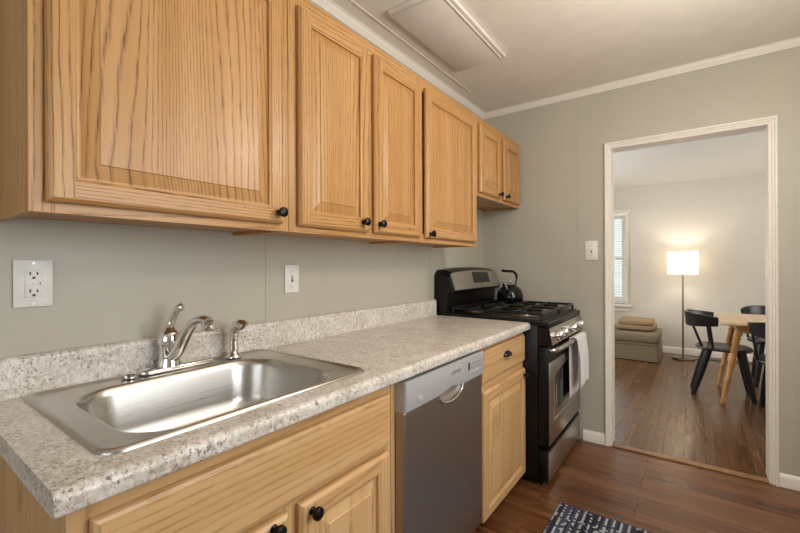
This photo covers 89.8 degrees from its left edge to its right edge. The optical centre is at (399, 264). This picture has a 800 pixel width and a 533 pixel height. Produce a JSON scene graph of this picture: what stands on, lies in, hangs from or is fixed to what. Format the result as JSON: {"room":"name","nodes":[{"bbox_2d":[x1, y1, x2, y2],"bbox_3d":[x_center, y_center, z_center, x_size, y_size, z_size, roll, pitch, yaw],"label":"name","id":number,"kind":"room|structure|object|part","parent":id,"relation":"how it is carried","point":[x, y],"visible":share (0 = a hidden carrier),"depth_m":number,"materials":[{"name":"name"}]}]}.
{"room":"kitchen","nodes":[
{"label":"kitchen","id":0,"kind":"room"},
{"bbox_2d":[0,0,483,356],"bbox_3d":[-0.816,0.010,1.333,0.122,2.468,4.932,0,0,36],"label":"wall","id":1,"kind":"structure","parent":0,"point":[112,282],"depth_m":1.34,"materials":[{"name":"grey paint"}]},
{"bbox_2d":[13,260,52,307],"bbox_3d":[-0.948,0.048,1.040,0.009,0.121,0.078,0,0,36],"label":"wall outlet","id":2,"kind":"object","parent":1,"relation":"attached to","point":[32,279],"visible":1,"depth_m":1.04,"materials":[{"name":"white plastic"}]},
{"bbox_2d":[25,269,42,297],"bbox_3d":[-0.947,0.048,1.039,0.004,0.072,0.035,0,0,36],"label":"receptacle","id":3,"kind":"object","parent":2,"relation":"attached to","point":[33,277],"depth_m":1.04,"materials":[{"name":"white plastic"}]},
{"bbox_2d":[0,0,288,235],"bbox_3d":[-0.661,-0.517,1.143,0.354,0.815,0.644,0,0,36],"label":"upper cabinet","id":4,"kind":"object","parent":1,"relation":"attached to","point":[150,113],"visible":1,"depth_m":0.97,"materials":[{"name":"brown wood"}]},
{"bbox_3d":[-0.551,-0.504,1.059,0.012,0.639,0.482,0,0,36],"label":"raised panel","id":5,"kind":"part","parent":4,"relation":"part of","materials":[{"name":"brown wood"}]},
{"bbox_3d":[-0.371,-0.166,1.265,0.032,0.033,0.033,0,0,36],"label":"knob","id":6,"kind":"part","parent":4,"relation":"part of","materials":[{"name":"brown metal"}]},
{"bbox_2d":[0,299,436,401],"bbox_3d":[-0.391,0.278,1.785,0.032,0.102,2.091,0,0,36],"label":"backsplash","id":7,"kind":"structure","parent":1,"relation":"attached to","point":[24,375],"depth_m":1.25,"materials":[{"name":"stone"}]},
{"bbox_2d":[284,265,298,292],"bbox_3d":[-0.457,0.059,1.708,0.015,0.118,0.074,0,0,36],"label":"light switch","id":8,"kind":"object","parent":1,"relation":"attached to","point":[291,272],"visible":1,"depth_m":1.71,"materials":[{"name":"white plastic"}]},
{"bbox_2d":[240,0,420,243],"bbox_3d":[-0.238,-0.518,1.722,0.354,0.815,0.786,0,0,36],"label":"upper cabinet","id":9,"kind":"object","parent":1,"relation":"attached to","point":[354,111],"visible":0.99,"depth_m":1.54,"materials":[{"name":"brown wood"}]},
{"bbox_3d":[-0.235,-0.505,1.497,0.020,0.745,0.360,0,0,36],"label":"door","id":10,"kind":"part","parent":9,"relation":"part of","materials":[{"name":"brown wood"}]},
{"bbox_3d":[-0.233,-0.505,1.495,0.012,0.639,0.254,0,0,36],"label":"raised panel","id":11,"kind":"part","parent":9,"relation":"part of","materials":[{"name":"brown wood"}]},
{"bbox_3d":[-0.133,-0.171,1.591,0.032,0.033,0.033,0,0,36],"label":"knob","id":12,"kind":"part","parent":9,"relation":"part of","materials":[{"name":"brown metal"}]},
{"bbox_3d":[-0.071,-0.171,1.675,0.032,0.033,0.033,0,0,36],"label":"knob","id":13,"kind":"part","parent":9,"relation":"part of","materials":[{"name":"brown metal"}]},
{"bbox_3d":[-0.005,-0.506,1.812,0.020,0.745,0.349,0,0,36],"label":"door","id":14,"kind":"part","parent":9,"relation":"part of","materials":[{"name":"brown wood"}]},
{"bbox_3d":[-0.002,-0.506,1.811,0.012,0.639,0.243,0,0,36],"label":"raised panel","id":15,"kind":"part","parent":9,"relation":"part of","materials":[{"name":"brown wood"}]},
{"bbox_2d":[310,0,484,118],"bbox_3d":[-0.707,-1.204,1.355,0.035,0.038,4.761,0,0,36],"label":"trim","id":16,"kind":"structure","parent":1,"relation":"attached to","point":[329,6],"depth_m":2.25,"materials":[{"name":"white paint"}]},
{"bbox_2d":[350,0,469,91],"bbox_3d":[-0.753,-1.222,1.134,0.007,0.004,4.250,0,0,36],"label":"trim","id":17,"kind":"structure","parent":1,"relation":"attached to","point":[352,1],"depth_m":2.20,"materials":[{"name":"paint"}]},
{"bbox_2d":[387,76,476,247],"bbox_3d":[0.181,-0.520,2.298,0.354,0.815,0.635,0,0,36],"label":"upper cabinet","id":18,"kind":"object","parent":1,"relation":"attached to","point":[448,129],"visible":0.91,"depth_m":2.17,"materials":[{"name":"brown wood"}]},
{"bbox_3d":[0.164,-0.155,1.999,0.032,0.033,0.033,0,0,36],"label":"knob","id":19,"kind":"part","parent":18,"relation":"part of","materials":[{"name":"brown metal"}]},
{"bbox_3d":[0.272,-0.520,2.232,0.019,0.815,0.635,0,0,36],"label":"frame","id":20,"kind":"part","parent":18,"relation":"part of","materials":[{"name":"brown wood"}]},
{"bbox_3d":[0.295,-0.507,2.224,0.020,0.745,0.571,0,0,36],"label":"door","id":21,"kind":"part","parent":18,"relation":"part of","materials":[{"name":"brown wood"}]},
{"bbox_3d":[0.297,-0.507,2.222,0.012,0.639,0.465,0,0,36],"label":"raised panel","id":22,"kind":"part","parent":18,"relation":"part of","materials":[{"name":"brown wood"}]},
{"bbox_2d":[475,115,519,211],"bbox_3d":[0.595,-0.681,2.866,0.354,0.496,0.764,0,0,36],"label":"upper cabinet","id":23,"kind":"object","parent":1,"relation":"attached to","point":[497,155],"visible":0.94,"depth_m":2.73,"materials":[{"name":"brown wood"}]},
{"bbox_3d":[0.593,-0.668,2.634,0.020,0.426,0.322,0,0,36],"label":"door","id":24,"kind":"part","parent":23,"relation":"part of","materials":[{"name":"brown wood"}]},
{"bbox_3d":[0.596,-0.668,2.632,0.012,0.320,0.216,0,0,36],"label":"raised panel","id":25,"kind":"part","parent":23,"relation":"part of","materials":[{"name":"brown wood"}]},
{"bbox_3d":[0.817,-0.668,2.940,0.020,0.426,0.304,0,0,36],"label":"door","id":26,"kind":"part","parent":23,"relation":"part of","materials":[{"name":"brown wood"}]},
{"bbox_3d":[0.819,-0.668,2.938,0.012,0.320,0.198,0,0,36],"label":"raised panel","id":27,"kind":"part","parent":23,"relation":"part of","materials":[{"name":"brown wood"}]},
{"bbox_2d":[331,0,799,112],"bbox_3d":[0.297,-1.258,0.592,2.800,0.060,5.052,0,0,36],"label":"ceiling","id":28,"kind":"structure","parent":0,"point":[551,48],"depth_m":2.16,"materials":[{"name":"paint"}]},
{"bbox_2d":[388,0,505,71],"bbox_3d":[0.279,-1.214,2.136,0.305,0.025,0.725,0,0,36],"label":"ceiling light","id":29,"kind":"object","parent":28,"relation":"attached to","point":[445,27],"visible":1,"depth_m":2.07,"materials":[{"name":"paint"}]},
{"bbox_2d":[473,352,799,532],"bbox_3d":[1.631,1.266,1.908,4.490,0.060,8.740,0,0,36],"label":"floor","id":30,"kind":"structure","parent":0,"point":[653,494],"depth_m":2.42,"materials":[{"name":"brown wood"}]},
{"bbox_2d":[0,386,390,532],"bbox_3d":[-0.491,0.806,1.114,0.652,0.874,0.826,0,0,36],"label":"base cabinet","id":31,"kind":"object","parent":30,"relation":"on","point":[329,471],"visible":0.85,"depth_m":0.90,"materials":[{"name":"brown wood"}]},
{"bbox_2d":[0,299,529,519],"bbox_3d":[-0.143,0.296,1.605,0.644,0.140,2.091,0,0,36],"label":"countertop","id":32,"kind":"structure","parent":31,"relation":"on","point":[394,343],"depth_m":1.07,"materials":[{"name":"stone"}]},
{"bbox_2d":[138,303,214,375],"bbox_3d":[-0.688,0.221,1.243,0.206,0.207,0.179,0,0,-27],"label":"faucet","id":33,"kind":"object","parent":32,"relation":"on","point":[172,343],"visible":1,"depth_m":1.22,"materials":[{"name":"silver metal"}]},
{"bbox_3d":[-0.699,0.159,1.247,0.056,0.083,0.027,0,0,-2],"label":"lever","id":34,"kind":"part","parent":33,"relation":"part of","materials":[{"name":"silver metal"}]},
{"bbox_3d":[-0.700,0.317,1.268,0.049,0.016,0.227,0,0,36],"label":"plate","id":35,"kind":"part","parent":33,"relation":"part of","materials":[{"name":"silver metal"}]},
{"bbox_3d":[-0.644,0.223,1.231,0.137,0.141,0.047,0,0,9],"label":"spout","id":36,"kind":"part","parent":33,"relation":"part of","materials":[{"name":"silver metal"}]},
{"bbox_2d":[24,349,363,454],"bbox_3d":[-0.518,0.412,1.119,0.541,0.181,0.696,0,0,36],"label":"sink","id":37,"kind":"object","parent":32,"relation":"in","point":[114,415],"visible":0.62,"depth_m":1.17,"materials":[{"name":"silver metal"}]},
{"bbox_2d":[121,371,137,378],"bbox_3d":[-0.779,0.317,1.156,0.042,0.013,0.042,0,0,36],"label":"cover","id":38,"kind":"object","parent":37,"relation":"on","point":[131,374],"visible":1,"depth_m":1.14,"materials":[{"name":"silver metal"}]},
{"bbox_2d":[225,319,248,358],"bbox_3d":[-0.570,0.255,1.407,0.083,0.135,0.052,0,0,17],"label":"sprayer","id":39,"kind":"object","parent":37,"relation":"on","point":[237,325],"visible":1,"depth_m":1.40,"materials":[{"name":"silver metal"}]},
{"bbox_3d":[-0.376,0.853,0.791,0.020,0.544,0.380,0,0,36],"label":"door","id":40,"kind":"part","parent":31,"relation":"part of","materials":[{"name":"brown wood"}]},
{"bbox_3d":[-0.270,0.592,0.892,0.032,0.033,0.033,0,0,36],"label":"knob","id":41,"kind":"part","parent":31,"relation":"part of","materials":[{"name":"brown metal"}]},
{"bbox_3d":[-0.204,0.606,0.982,0.032,0.033,0.033,0,0,36],"label":"knob","id":42,"kind":"part","parent":31,"relation":"part of","materials":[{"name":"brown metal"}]},
{"bbox_3d":[-0.140,0.852,1.113,0.020,0.544,0.350,0,0,36],"label":"door","id":43,"kind":"part","parent":31,"relation":"part of","materials":[{"name":"brown wood"}]},
{"bbox_3d":[-0.138,0.852,1.111,0.012,0.438,0.244,0,0,36],"label":"raised panel","id":44,"kind":"part","parent":31,"relation":"part of","materials":[{"name":"brown wood"}]},
{"bbox_2d":[390,384,394,532],"bbox_3d":[-0.142,0.804,1.393,0.296,0.872,0.020,0,0,36],"label":"filler panel","id":45,"kind":"object","parent":30,"relation":"on","point":[392,387],"visible":0.08,"depth_m":1.30,"materials":[{"name":"brown wood"}]},
{"bbox_2d":[395,350,483,532],"bbox_3d":[-0.049,0.807,1.708,0.614,0.866,0.596,0,0,36],"label":"dishwasher","id":46,"kind":"object","parent":30,"relation":"on","point":[438,410],"visible":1,"depth_m":1.48,"materials":[{"name":"brushed stainless steel"},{"name":"silver paint"},{"name":"dark plastic"}]},
{"bbox_3d":[0.175,0.429,1.545,0.050,0.100,0.596,0,0,36],"label":"control panel","id":47,"kind":"part","parent":46,"relation":"part of","materials":[{"name":"silver metal"}]},
{"bbox_3d":[0.199,0.498,1.542,0.012,0.056,0.203,0,0,36],"label":"handle","id":48,"kind":"part","parent":46,"relation":"part of","materials":[{"name":"silver metal"}]},
{"bbox_2d":[480,332,529,522],"bbox_3d":[0.308,0.803,2.210,0.652,0.874,0.594,0,0,36],"label":"base cabinet","id":49,"kind":"object","parent":30,"relation":"on","point":[503,377],"visible":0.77,"depth_m":1.99,"materials":[{"name":"brown wood"}]},
{"bbox_3d":[0.518,0.760,2.056,0.019,0.789,0.594,0,0,36],"label":"frame","id":50,"kind":"part","parent":49,"relation":"part of","materials":[{"name":"brown wood"}]},
{"bbox_3d":[0.535,0.465,2.046,0.020,0.150,0.554,0,0,36],"label":"drawer","id":51,"kind":"part","parent":49,"relation":"part of","materials":[{"name":"brown wood"}]},
{"bbox_3d":[0.541,0.875,2.042,0.012,0.484,0.448,0,0,36],"label":"raised panel","id":52,"kind":"part","parent":49,"relation":"part of","materials":[{"name":"brown wood"}]},
{"bbox_3d":[0.551,0.446,2.034,0.021,0.026,0.092,0,0,36],"label":"cup pull","id":53,"kind":"part","parent":49,"relation":"part of","materials":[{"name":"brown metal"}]},
{"bbox_2d":[435,267,583,485],"bbox_3d":[0.775,0.627,2.729,0.795,1.222,0.770,0,0,36],"label":"gas range","id":54,"kind":"object","parent":30,"relation":"on","point":[552,419],"visible":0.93,"depth_m":2.40,"materials":[{"name":"black metal"}]},
{"bbox_3d":[0.555,0.100,2.887,0.038,0.126,0.724,0,0,36],"label":"backguard panel","id":55,"kind":"part","parent":54,"relation":"part of","materials":[{"name":"silver metal"}]},
{"bbox_2d":[437,306,579,327],"bbox_3d":[0.759,0.330,2.739,0.717,0.038,0.770,0,0,36],"label":"cooktop","id":56,"kind":"object","parent":54,"relation":"in","point":[555,319],"depth_m":2.48,"materials":[{"name":"black metal"}]},
{"bbox_2d":[497,269,522,301],"bbox_3d":[0.813,0.150,2.973,0.190,0.236,0.198,0,0,36],"label":"kettle","id":57,"kind":"object","parent":54,"relation":"on","point":[509,292],"visible":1,"depth_m":2.91,"materials":[{"name":"black metal"}]},
{"bbox_3d":[0.768,0.159,2.921,0.044,0.072,0.062,0,0,36],"label":"spout","id":58,"kind":"part","parent":57,"relation":"part of","materials":[{"name":"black metal"}]},
{"bbox_3d":[0.812,0.098,2.975,0.080,0.132,0.137,0,0,36],"label":"handle","id":59,"kind":"part","parent":57,"relation":"part of","materials":[{"name":"black plastic"}]},
{"bbox_3d":[0.773,0.302,2.494,0.160,0.016,0.160,0,0,36],"label":"burner","id":60,"kind":"part","parent":54,"relation":"part of","materials":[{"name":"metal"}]},
{"bbox_3d":[1.023,1.123,2.549,0.050,0.170,0.762,0,0,36],"label":"storage drawer","id":61,"kind":"part","parent":54,"relation":"part of","materials":[{"name":"silver metal"}]},
{"bbox_3d":[1.024,0.735,2.547,0.055,0.555,0.762,0,0,36],"label":"oven door","id":62,"kind":"part","parent":54,"relation":"part of","materials":[{"name":"silver metal"}]},
{"bbox_3d":[0.915,0.405,2.304,0.045,0.068,0.068,0,0,36],"label":"knob","id":63,"kind":"part","parent":54,"relation":"part of","materials":[{"name":"silver metal"}]},
{"bbox_3d":[1.030,0.399,2.542,0.077,0.101,0.744,0,0,36],"label":"control panel","id":64,"kind":"part","parent":54,"relation":"part of","materials":[{"name":"silver metal"}]},
{"bbox_3d":[0.986,0.405,2.401,0.045,0.068,0.068,0,0,36],"label":"knob","id":65,"kind":"part","parent":54,"relation":"part of","materials":[{"name":"silver metal"}]},
{"bbox_3d":[1.049,0.732,2.529,0.002,0.308,0.568,0,0,36],"label":"window trim","id":66,"kind":"part","parent":54,"relation":"part of","materials":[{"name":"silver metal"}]},
{"bbox_3d":[1.070,0.473,2.513,0.064,0.037,0.740,0,0,36],"label":"handle","id":67,"kind":"part","parent":54,"relation":"part of","materials":[{"name":"silver metal"}]},
{"bbox_3d":[1.116,0.404,2.579,0.045,0.068,0.068,0,0,36],"label":"knob","id":68,"kind":"part","parent":54,"relation":"part of","materials":[{"name":"silver metal"}]},
{"bbox_2d":[569,331,588,398],"bbox_3d":[1.158,0.642,2.589,0.073,0.391,0.267,0,0,36],"label":"dish towel","id":69,"kind":"object","parent":54,"relation":"hanging from","point":[578,369],"visible":0.99,"depth_m":2.57,"materials":[{"name":"white fabric"}]},
{"bbox_3d":[1.228,0.404,2.732,0.045,0.068,0.068,0,0,36],"label":"knob","id":70,"kind":"part","parent":54,"relation":"part of","materials":[{"name":"silver metal"}]},
{"bbox_2d":[543,502,652,532],"bbox_3d":[0.648,1.233,1.210,0.735,0.010,1.656,0,0,36],"label":"rug","id":71,"kind":"object","parent":30,"relation":"on","point":[566,518],"visible":1,"depth_m":1.91,"materials":[{"name":"black fabric"}]},
{"bbox_2d":[614,324,661,362],"bbox_3d":[3.177,1.044,5.502,0.668,0.358,0.704,0,0,36],"label":"ottoman","id":72,"kind":"object","parent":30,"relation":"on","point":[629,344],"visible":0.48,"depth_m":5.18,"materials":[{"name":"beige fabric"}]},
{"bbox_2d":[616,316,657,330],"bbox_3d":[3.220,0.791,5.463,0.456,0.134,0.500,0,0,36],"label":"folded blanket","id":73,"kind":"object","parent":72,"relation":"on","point":[625,322],"visible":1,"depth_m":5.29,"materials":[{"name":"beige fabric"}]},
{"bbox_2d":[614,324,661,343],"bbox_3d":[3.177,0.932,5.502,0.663,0.134,0.698,0,0,36],"label":"cushion","id":74,"kind":"object","parent":72,"relation":"on","point":[622,336],"depth_m":5.21,"materials":[{"name":"beige fabric"}]},
{"bbox_2d":[667,251,698,360],"bbox_3d":[3.698,0.527,5.250,0.337,1.402,0.337,0,0,36],"label":"floor lamp","id":75,"kind":"object","parent":30,"relation":"on","point":[682,263],"visible":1,"depth_m":5.14,"materials":[{"name":"silver metal"}]},
{"bbox_3d":[3.696,-0.026,5.250,0.332,0.294,0.332,0,0,36],"label":"lamp shade","id":76,"kind":"part","parent":75,"relation":"part of","materials":[{"name":"white fabric"}]},
{"bbox_2d":[684,309,757,403],"bbox_3d":[3.028,0.840,3.826,0.529,0.789,0.508,0,0,34],"label":"dining chair","id":77,"kind":"object","parent":30,"relation":"on","point":[693,318],"visible":0.98,"depth_m":3.77,"materials":[{"name":"black paint"}]},
{"bbox_3d":[2.987,1.010,3.996,0.057,0.448,0.171,0,0,-38],"label":"leg","id":78,"kind":"part","parent":77,"relation":"part of","materials":[{"name":"black paint"}]},
{"bbox_3d":[2.912,0.514,3.904,0.250,0.135,0.508,0,0,34],"label":"backrest","id":79,"kind":"part","parent":77,"relation":"part of","materials":[{"name":"black paint"}]},
{"bbox_3d":[2.855,1.011,3.801,0.171,0.448,0.057,0,0,16],"label":"leg","id":80,"kind":"part","parent":77,"relation":"part of","materials":[{"name":"black paint"}]},
{"bbox_3d":[3.061,0.781,3.804,0.430,0.030,0.428,0,0,34],"label":"seat","id":81,"kind":"part","parent":77,"relation":"part of","materials":[{"name":"black paint"}]},
{"bbox_3d":[3.266,1.010,3.817,0.141,0.445,0.058,0,0,4],"label":"leg","id":82,"kind":"part","parent":77,"relation":"part of","materials":[{"name":"black paint"}]},
{"bbox_3d":[3.125,1.010,3.608,0.058,0.445,0.141,0,0,-26],"label":"leg","id":83,"kind":"part","parent":77,"relation":"part of","materials":[{"name":"black paint"}]},
{"bbox_2d":[715,313,764,404],"bbox_3d":[3.418,0.863,3.562,0.948,0.736,0.900,0,0,36],"label":"dining table","id":84,"kind":"object","parent":30,"relation":"on","point":[737,323],"visible":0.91,"depth_m":3.54,"materials":[{"name":"brown wood"}]},
{"bbox_3d":[3.295,0.873,4.045,0.059,0.717,0.174,0,0,-40],"label":"leg","id":85,"kind":"part","parent":84,"relation":"part of","materials":[{"name":"brown wood"}]},
{"bbox_3d":[2.921,0.874,3.531,0.174,0.717,0.059,0,0,23],"label":"leg","id":86,"kind":"part","parent":84,"relation":"part of","materials":[{"name":"brown wood"}]},
{"bbox_2d":[740,305,764,386],"bbox_3d":[3.851,0.837,4.149,0.508,0.789,0.529,0,0,36],"label":"dining chair","id":87,"kind":"object","parent":30,"relation":"on","point":[753,309],"visible":0.29,"depth_m":4.19,"materials":[{"name":"black paint"}]},
{"bbox_3d":[3.932,0.510,4.261,0.508,0.135,0.250,0,0,36],"label":"backrest","id":88,"kind":"part","parent":87,"relation":"part of","materials":[{"name":"black paint"}]},
{"bbox_3d":[3.833,1.008,4.324,0.057,0.448,0.171,0,0,18],"label":"leg","id":89,"kind":"part","parent":87,"relation":"part of","materials":[{"name":"black paint"}]},
{"bbox_3d":[3.829,0.778,4.116,0.428,0.030,0.430,0,0,36],"label":"seat","id":90,"kind":"part","parent":87,"relation":"part of","materials":[{"name":"black paint"}]},
{"bbox_3d":[3.631,1.008,4.060,0.141,0.445,0.058,0,0,-24],"label":"leg","id":91,"kind":"part","parent":87,"relation":"part of","materials":[{"name":"black paint"}]},
{"bbox_2d":[747,322,765,421],"bbox_3d":[3.097,0.840,3.196,0.508,0.789,0.529,0,0,40],"label":"dining chair","id":92,"kind":"object","parent":30,"relation":"on","point":[757,329],"visible":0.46,"depth_m":3.27,"materials":[{"name":"black paint"}]},
{"bbox_3d":[3.006,0.513,3.089,0.508,0.135,0.250,0,0,40],"label":"backrest","id":93,"kind":"part","parent":92,"relation":"part of","materials":[{"name":"black paint"}]},
{"bbox_3d":[3.122,0.781,3.227,0.428,0.030,0.430,0,0,40],"label":"seat","id":94,"kind":"part","parent":92,"relation":"part of","materials":[{"name":"black paint"}]},
{"bbox_3d":[3.131,1.010,3.431,0.058,0.445,0.141,0,0,10],"label":"leg","id":95,"kind":"part","parent":92,"relation":"part of","materials":[{"name":"black paint"}]},
{"bbox_3d":[2.924,1.011,3.172,0.171,0.448,0.057,0,0,-32],"label":"leg","id":96,"kind":"part","parent":92,"relation":"part of","materials":[{"name":"black paint"}]},
{"bbox_2d":[483,46,799,476],"bbox_3d":[2.215,0.000,2.248,3.940,2.468,0.122,0,0,36],"label":"wall","id":97,"kind":"structure","parent":0,"point":[561,144],"depth_m":2.77,"materials":[{"name":"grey paint"}]},
{"bbox_2d":[585,241,597,259],"bbox_3d":[1.335,-0.101,2.804,0.082,0.134,0.015,0,0,36],"label":"light switch","id":98,"kind":"object","parent":97,"relation":"attached to","point":[591,247],"visible":1,"depth_m":2.81,"materials":[{"name":"white plastic"}]},
{"bbox_2d":[483,37,799,119],"bbox_3d":[1.704,-1.212,2.521,2.558,0.038,0.035,0,0,36],"label":"trim","id":99,"kind":"structure","parent":97,"relation":"attached to","point":[794,42],"depth_m":2.56,"materials":[{"name":"white paint"}]},
{"bbox_2d":[612,443,768,483],"bbox_3d":[1.776,1.230,2.518,0.794,0.010,0.057,0,0,36],"label":"threshold","id":100,"kind":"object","parent":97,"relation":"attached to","point":[667,457],"depth_m":2.48,"materials":[{"name":"brown wood"}]},
{"bbox_2d":[604,115,778,486],"bbox_3d":[1.801,0.200,2.557,0.876,2.069,0.172,0,0,36],"label":"trim","id":101,"kind":"structure","parent":97,"relation":"attached to","point":[773,120],"depth_m":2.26,"materials":[{"name":"white paint"}]},
{"bbox_2d":[583,429,799,490],"bbox_3d":[2.023,1.196,2.308,1.803,0.074,0.014,0,0,36],"label":"baseboard","id":102,"kind":"structure","parent":97,"relation":"attached to","point":[787,481],"depth_m":2.23,"materials":[{"name":"white paint"}]},
{"bbox_2d":[614,131,764,188],"bbox_3d":[3.111,-1.169,3.949,4.490,0.060,3.688,0,0,36],"label":"ceiling","id":103,"kind":"structure","parent":0,"point":[740,154],"depth_m":4.42,"materials":[{"name":"paint"}]},
{"bbox_2d":[614,174,765,354],"bbox_3d":[4.166,0.042,5.390,4.490,2.370,0.120,0,0,36],"label":"wall","id":104,"kind":"structure","parent":0,"point":[722,219],"depth_m":5.42,"materials":[{"name":"white paint"}]},
{"bbox_2d":[614,209,630,311],"bbox_3d":[3.053,-0.064,6.131,0.840,1.500,0.155,0,0,36],"label":"window","id":105,"kind":"structure","parent":104,"relation":"in","point":[617,307],"depth_m":5.90,"materials":[{"name":"white paint"}]},
{"bbox_2d":[614,213,627,302],"bbox_3d":[3.023,-0.102,6.091,0.758,1.323,0.042,0,0,36],"label":"window blind","id":106,"kind":"object","parent":105,"relation":"attached to","point":[618,293],"visible":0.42,"depth_m":5.92,"materials":[{"name":"white plastic"}]},
{"bbox_3d":[3.034,0.596,6.096,0.825,0.040,0.074,0,0,36],"label":"sill","id":107,"kind":"part","parent":105,"relation":"part of","materials":[{"name":"white paint"}]},
{"bbox_2d":[662,346,752,361],"bbox_3d":[4.130,1.182,5.335,4.246,0.089,0.014,0,0,36],"label":"baseboard","id":108,"kind":"structure","parent":104,"relation":"attached to","point":[666,349],"depth_m":5.46,"materials":[{"name":"white paint"}]}
]}

